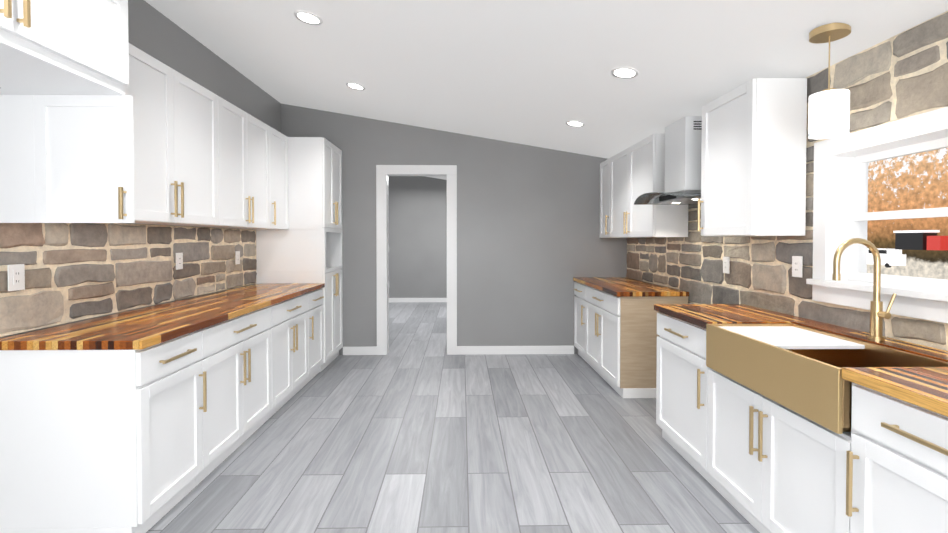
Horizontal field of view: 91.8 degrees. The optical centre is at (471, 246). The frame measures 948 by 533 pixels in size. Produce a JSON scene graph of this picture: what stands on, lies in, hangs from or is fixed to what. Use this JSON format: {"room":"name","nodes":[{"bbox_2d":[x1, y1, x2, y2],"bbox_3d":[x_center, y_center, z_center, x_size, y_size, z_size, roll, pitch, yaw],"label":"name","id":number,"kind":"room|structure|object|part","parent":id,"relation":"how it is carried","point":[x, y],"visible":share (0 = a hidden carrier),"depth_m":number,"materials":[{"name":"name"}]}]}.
{"room":"kitchen","nodes":[
{"label":"kitchen","id":0,"kind":"room"},
{"bbox_2d":[0,0,280,338],"bbox_3d":[-2.223,-0.261,1.732,0.120,3.200,7.620,0,1,-1],"label":"wall","id":1,"kind":"structure","parent":0,"point":[157,34],"depth_m":3.63,"materials":[{"name":"grey paint"}]},
{"bbox_2d":[0,0,134,222],"bbox_3d":[-1.804,-0.588,1.485,0.704,0.980,1.100,0,1,-1],"label":"upper cabinet","id":2,"kind":"object","parent":1,"relation":"attached to","point":[66,134],"visible":1,"depth_m":2.01,"materials":[{"name":"white wood"}]},
{"bbox_2d":[0,223,256,336],"bbox_3d":[-2.177,0.119,3.365,0.036,0.548,2.703,0,1,-1],"label":"stone wall","id":3,"kind":"structure","parent":1,"relation":"attached to","point":[77,271],"depth_m":2.73,"materials":[{"name":"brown stone"}]},
{"bbox_2d":[7,264,24,290],"bbox_3d":[-2.126,0.142,2.150,0.009,0.122,0.076,0,1,-1],"label":"electrical outlet","id":4,"kind":"object","parent":3,"relation":"attached to","point":[16,276],"visible":0.96,"depth_m":2.15,"materials":[{"name":"white plastic"}]},
{"bbox_2d":[176,253,182,269],"bbox_3d":[-2.150,0.104,3.389,0.009,0.122,0.076,0,1,-1],"label":"electrical outlet","id":5,"kind":"object","parent":3,"relation":"attached to","point":[179,260],"visible":1,"depth_m":3.38,"materials":[{"name":"white plastic"}]},
{"bbox_2d":[235,251,239,264],"bbox_3d":[-2.167,0.101,4.269,0.009,0.122,0.076,0,1,-1],"label":"electrical outlet","id":6,"kind":"object","parent":3,"relation":"attached to","point":[237,257],"visible":1,"depth_m":4.26,"materials":[{"name":"white plastic"}]},
{"bbox_2d":[125,43,227,226],"bbox_3d":[-1.987,-0.623,2.862,0.307,0.950,1.101,0,1,-1],"label":"upper cabinet","id":7,"kind":"object","parent":1,"relation":"attached to","point":[204,157],"depth_m":2.84,"materials":[{"name":"white wood"}]},
{"bbox_2d":[214,99,275,229],"bbox_3d":[-2.006,-0.638,3.801,0.307,0.950,1.022,0,1,-1],"label":"upper cabinet","id":8,"kind":"object","parent":1,"relation":"attached to","point":[249,143],"depth_m":3.84,"materials":[{"name":"white wood"}]},
{"bbox_2d":[276,130,288,229],"bbox_3d":[-2.018,-0.647,4.450,0.307,0.950,0.521,0,1,-1],"label":"upper cabinet","id":9,"kind":"object","parent":1,"relation":"attached to","point":[282,165],"depth_m":4.58,"materials":[{"name":"white wood"}]},
{"bbox_2d":[389,176,446,297],"bbox_3d":[-0.828,-0.488,10.123,7.000,3.400,0.150,0,1,-1],"label":"wall","id":10,"kind":"structure","parent":0,"point":[417,236],"depth_m":10.03,"materials":[{"name":"grey paint"}]},
{"bbox_2d":[389,298,446,302],"bbox_3d":[-0.826,1.164,10.066,6.760,0.100,0.015,0,1,-1],"label":"baseboard","id":11,"kind":"structure","parent":10,"relation":"attached to","point":[391,300],"depth_m":10.05,"materials":[{"name":"white wood"}]},
{"bbox_2d":[426,176,446,179],"bbox_3d":[-0.784,-1.558,7.892,7.000,1.308,4.680,0,1,-1],"label":"ceiling","id":12,"kind":"structure","parent":0,"point":[442,177],"depth_m":9.83,"materials":[{"name":"grey paint"}]},
{"bbox_2d":[146,302,759,532],"bbox_3d":[-0.710,1.352,4.176,7.000,0.100,12.400,0,1,-1],"label":"floor","id":13,"kind":"structure","parent":0,"point":[416,429],"depth_m":2.87,"materials":[{"name":"grey wood"}]},
{"bbox_2d":[0,326,211,532],"bbox_3d":[-1.802,0.890,2.313,0.655,0.880,0.551,0,1,-1],"label":"base cabinet","id":14,"kind":"object","parent":13,"relation":"on","point":[145,440],"depth_m":2.04,"materials":[{"name":"white wood"}]},
{"bbox_2d":[212,304,279,470],"bbox_3d":[-1.815,0.880,2.987,0.655,0.880,1.042,0,1,-1],"label":"base cabinet","id":15,"kind":"object","parent":13,"relation":"on","point":[245,370],"depth_m":2.99,"materials":[{"name":"white wood"}]},
{"bbox_2d":[0,283,324,349],"bbox_3d":[-1.816,0.414,3.376,0.669,0.040,2.708,0,1,-1],"label":"countertop","id":16,"kind":"structure","parent":15,"relation":"on","point":[142,328],"depth_m":2.48,"materials":[{"name":"brown wood"}]},
{"bbox_2d":[276,292,311,407],"bbox_3d":[-1.832,0.867,3.857,0.655,0.880,0.942,0,1,-1],"label":"base cabinet","id":17,"kind":"object","parent":13,"relation":"on","point":[293,315],"depth_m":3.89,"materials":[{"name":"white wood"}]},
{"bbox_2d":[255,137,342,371],"bbox_3d":[-1.853,0.078,5.079,0.748,2.420,0.708,0,1,-1],"label":"pantry","id":18,"kind":"object","parent":13,"relation":"on","point":[306,247],"visible":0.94,"depth_m":4.73,"materials":[{"name":"white wood"}]},
{"bbox_2d":[312,288,323,378],"bbox_3d":[-1.844,0.858,4.471,0.655,0.880,0.531,0,1,-1],"label":"base cabinet","id":19,"kind":"object","parent":13,"relation":"on","point":[317,295],"depth_m":4.57,"materials":[{"name":"white wood"}]},
{"bbox_2d":[574,282,581,356],"bbox_3d":[1.544,0.846,5.232,0.610,0.880,0.559,0,1,-1],"label":"base cabinet","id":20,"kind":"object","parent":13,"relation":"on","point":[577,286],"depth_m":5.34,"materials":[{"name":"white wood"}]},
{"bbox_2d":[573,277,688,296],"bbox_3d":[1.546,0.394,4.723,0.625,0.040,1.563,0,1,-1],"label":"countertop","id":21,"kind":"structure","parent":20,"relation":"on","point":[622,287],"depth_m":4.31,"materials":[{"name":"brown wood"}]},
{"bbox_2d":[582,284,687,397],"bbox_3d":[1.558,0.857,4.519,0.610,0.880,1.111,0,1,-1],"label":"base cabinet","id":22,"kind":"object","parent":13,"relation":"on","point":[615,341],"depth_m":3.97,"materials":[{"name":"white wood"}]},
{"bbox_2d":[656,312,708,469],"bbox_3d":[1.591,0.882,2.823,0.610,0.880,0.721,0,1,-1],"label":"base cabinet","id":23,"kind":"object","parent":13,"relation":"on","point":[680,343],"depth_m":2.86,"materials":[{"name":"white wood"}]},
{"bbox_2d":[654,304,947,416],"bbox_3d":[1.604,0.438,1.800,0.625,0.040,2.785,0,1,-1],"label":"countertop","id":24,"kind":"structure","parent":23,"relation":"on","point":[925,387],"depth_m":1.82,"materials":[{"name":"brown wood"}]},
{"bbox_2d":[832,238,896,340],"bbox_3d":[1.735,0.187,2.041,0.234,0.454,0.091,0,1,-1],"label":"faucet","id":25,"kind":"object","parent":24,"relation":"on","point":[878,314],"visible":1,"depth_m":2.04,"materials":[{"name":"gold metal"}]},
{"bbox_2d":[696,360,827,532],"bbox_3d":[1.606,0.998,2.063,0.610,0.672,1.048,0,1,-1],"label":"base cabinet","id":26,"kind":"object","parent":13,"relation":"on","point":[759,462],"depth_m":2.05,"materials":[{"name":"white wood"}]},
{"bbox_2d":[706,323,947,433],"bbox_3d":[1.518,0.536,2.054,0.477,0.230,0.874,0,1,-1],"label":"sink","id":27,"kind":"object","parent":26,"relation":"in","point":[796,368],"visible":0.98,"depth_m":2.01,"materials":[{"name":"brown metal"}]},
{"bbox_2d":[828,382,947,532],"bbox_3d":[1.621,0.905,1.316,0.610,0.880,0.686,0,1,-1],"label":"base cabinet","id":28,"kind":"object","parent":13,"relation":"on","point":[887,474],"depth_m":1.45,"materials":[{"name":"white wood"}]},
{"bbox_2d":[281,104,626,354],"bbox_3d":[-0.147,-0.318,5.523,4.420,3.200,0.120,0,1,-1],"label":"wall","id":29,"kind":"structure","parent":0,"point":[531,244],"depth_m":5.47,"materials":[{"name":"grey paint"}]},
{"bbox_2d":[343,346,376,354],"bbox_3d":[-1.320,1.233,5.456,0.401,0.100,0.015,0,1,-1],"label":"baseboard","id":30,"kind":"structure","parent":29,"relation":"attached to","point":[368,350],"depth_m":5.45,"materials":[{"name":"white wood"}]},
{"bbox_2d":[376,165,456,354],"bbox_3d":[-0.646,0.157,5.520,0.949,2.250,0.160,0,1,-1],"label":"door frame","id":31,"kind":"structure","parent":29,"relation":"attached to","point":[384,173],"depth_m":5.44,"materials":[{"name":"white wood"}]},
{"bbox_2d":[457,346,573,354],"bbox_3d":[0.531,1.232,5.492,1.402,0.100,0.015,0,1,-1],"label":"baseboard","id":32,"kind":"structure","parent":29,"relation":"attached to","point":[461,350],"depth_m":5.48,"materials":[{"name":"white wood"}]},
{"bbox_2d":[144,0,947,158],"bbox_3d":[-0.074,-1.369,1.757,4.460,0.892,7.620,0,1,-1],"label":"ceiling","id":33,"kind":"structure","parent":0,"point":[536,73],"depth_m":3.04,"materials":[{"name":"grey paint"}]},
{"bbox_2d":[294,10,322,24],"bbox_3d":[-1.037,-1.457,2.927,0.176,0.006,0.176,9,1,-1],"label":"recessed light","id":34,"kind":"object","parent":33,"relation":"in","point":[307,17],"visible":1,"depth_m":2.92,"materials":[{"name":"white plastic"}]},
{"bbox_2d":[346,82,364,89],"bbox_3d":[-1.063,-1.476,4.227,0.176,0.006,0.176,9,1,-1],"label":"recessed light","id":35,"kind":"object","parent":33,"relation":"in","point":[355,86],"visible":0.9,"depth_m":4.22,"materials":[{"name":"white plastic"}]},
{"bbox_2d":[566,121,584,126],"bbox_3d":[0.967,-1.144,4.272,0.176,0.006,0.176,9,1,-1],"label":"recessed light","id":36,"kind":"object","parent":33,"relation":"in","point":[575,123],"visible":0.98,"depth_m":4.26,"materials":[{"name":"white plastic"}]},
{"bbox_2d":[611,67,638,78],"bbox_3d":[0.992,-1.125,2.972,0.176,0.006,0.176,9,1,-1],"label":"recessed light","id":37,"kind":"object","parent":33,"relation":"in","point":[624,72],"visible":1,"depth_m":2.96,"materials":[{"name":"white plastic"}]},
{"bbox_2d":[808,23,850,138],"bbox_3d":[1.672,-0.767,2.147,0.156,0.493,0.156,0,1,-1],"label":"pendant light","id":38,"kind":"object","parent":33,"relation":"hanging from","point":[828,112],"visible":0.98,"depth_m":2.10,"materials":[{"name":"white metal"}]},
{"bbox_3d":[2.046,-0.263,1.815,0.180,3.200,7.620,0,1,-1],"label":"wall","id":39,"kind":"structure","parent":0,"visible":0},
{"bbox_2d":[626,11,947,350],"bbox_3d":[1.911,0.167,3.209,0.036,2.300,4.598,0,1,-1],"label":"stone wall","id":40,"kind":"structure","parent":39,"relation":"attached to","point":[902,75],"depth_m":2.59,"materials":[{"name":"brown stone"}]},
{"bbox_2d":[599,160,606,237],"bbox_3d":[1.693,-0.550,5.274,0.310,0.890,0.439,0,1,-1],"label":"upper cabinet","id":41,"kind":"object","parent":40,"relation":"attached to","point":[603,166],"depth_m":5.37,"materials":[{"name":"white wood"}]},
{"bbox_2d":[607,133,687,237],"bbox_3d":[1.707,-0.539,4.566,0.310,0.890,1.221,0,1,-1],"label":"upper cabinet","id":42,"kind":"object","parent":40,"relation":"attached to","point":[629,176],"depth_m":4.26,"materials":[{"name":"white wood"}]},
{"bbox_2d":[634,116,701,204],"bbox_3d":[1.614,-0.658,3.551,0.535,0.612,0.750,0,1,-1],"label":"range hood","id":43,"kind":"object","parent":40,"relation":"attached to","point":[683,139],"visible":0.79,"depth_m":3.42,"materials":[{"name":"white metal"}]},
{"bbox_2d":[723,257,729,273],"bbox_3d":[1.885,0.134,3.399,0.009,0.122,0.076,0,1,-1],"label":"electrical outlet","id":44,"kind":"object","parent":40,"relation":"attached to","point":[726,264],"visible":0.98,"depth_m":3.38,"materials":[{"name":"white plastic"}]},
{"bbox_2d":[697,78,806,235],"bbox_3d":[1.722,-0.514,2.881,0.346,0.890,0.560,0,1,-1],"label":"upper cabinet","id":45,"kind":"object","parent":40,"relation":"attached to","point":[753,160],"visible":1,"depth_m":2.61,"materials":[{"name":"white wood"}]},
{"bbox_2d":[792,256,802,277],"bbox_3d":[1.899,0.114,2.678,0.009,0.122,0.076,0,1,-1],"label":"electrical outlet","id":46,"kind":"object","parent":40,"relation":"attached to","point":[797,265],"visible":0.98,"depth_m":2.67,"materials":[{"name":"white plastic"}]},
{"bbox_2d":[806,106,947,323],"bbox_3d":[2.004,-0.131,2.034,0.255,0.870,1.050,0,1,-1],"label":"window","id":47,"kind":"structure","parent":39,"relation":"in","point":[834,188],"depth_m":2.34,"materials":[{"name":"white wood"}]},
{"bbox_3d":[2.058,-0.146,2.034,0.063,0.660,0.850,0,1,-1],"label":"window sash","id":48,"kind":"part","parent":47,"relation":"part of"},
{"label":"outside","id":49,"kind":"structure","parent":0,"visible":0},
{"bbox_2d":[867,148,947,278],"bbox_3d":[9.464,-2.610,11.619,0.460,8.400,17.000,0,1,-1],"label":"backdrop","id":50,"kind":"structure","parent":49,"point":[915,247],"depth_m":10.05,"materials":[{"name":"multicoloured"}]}
]}

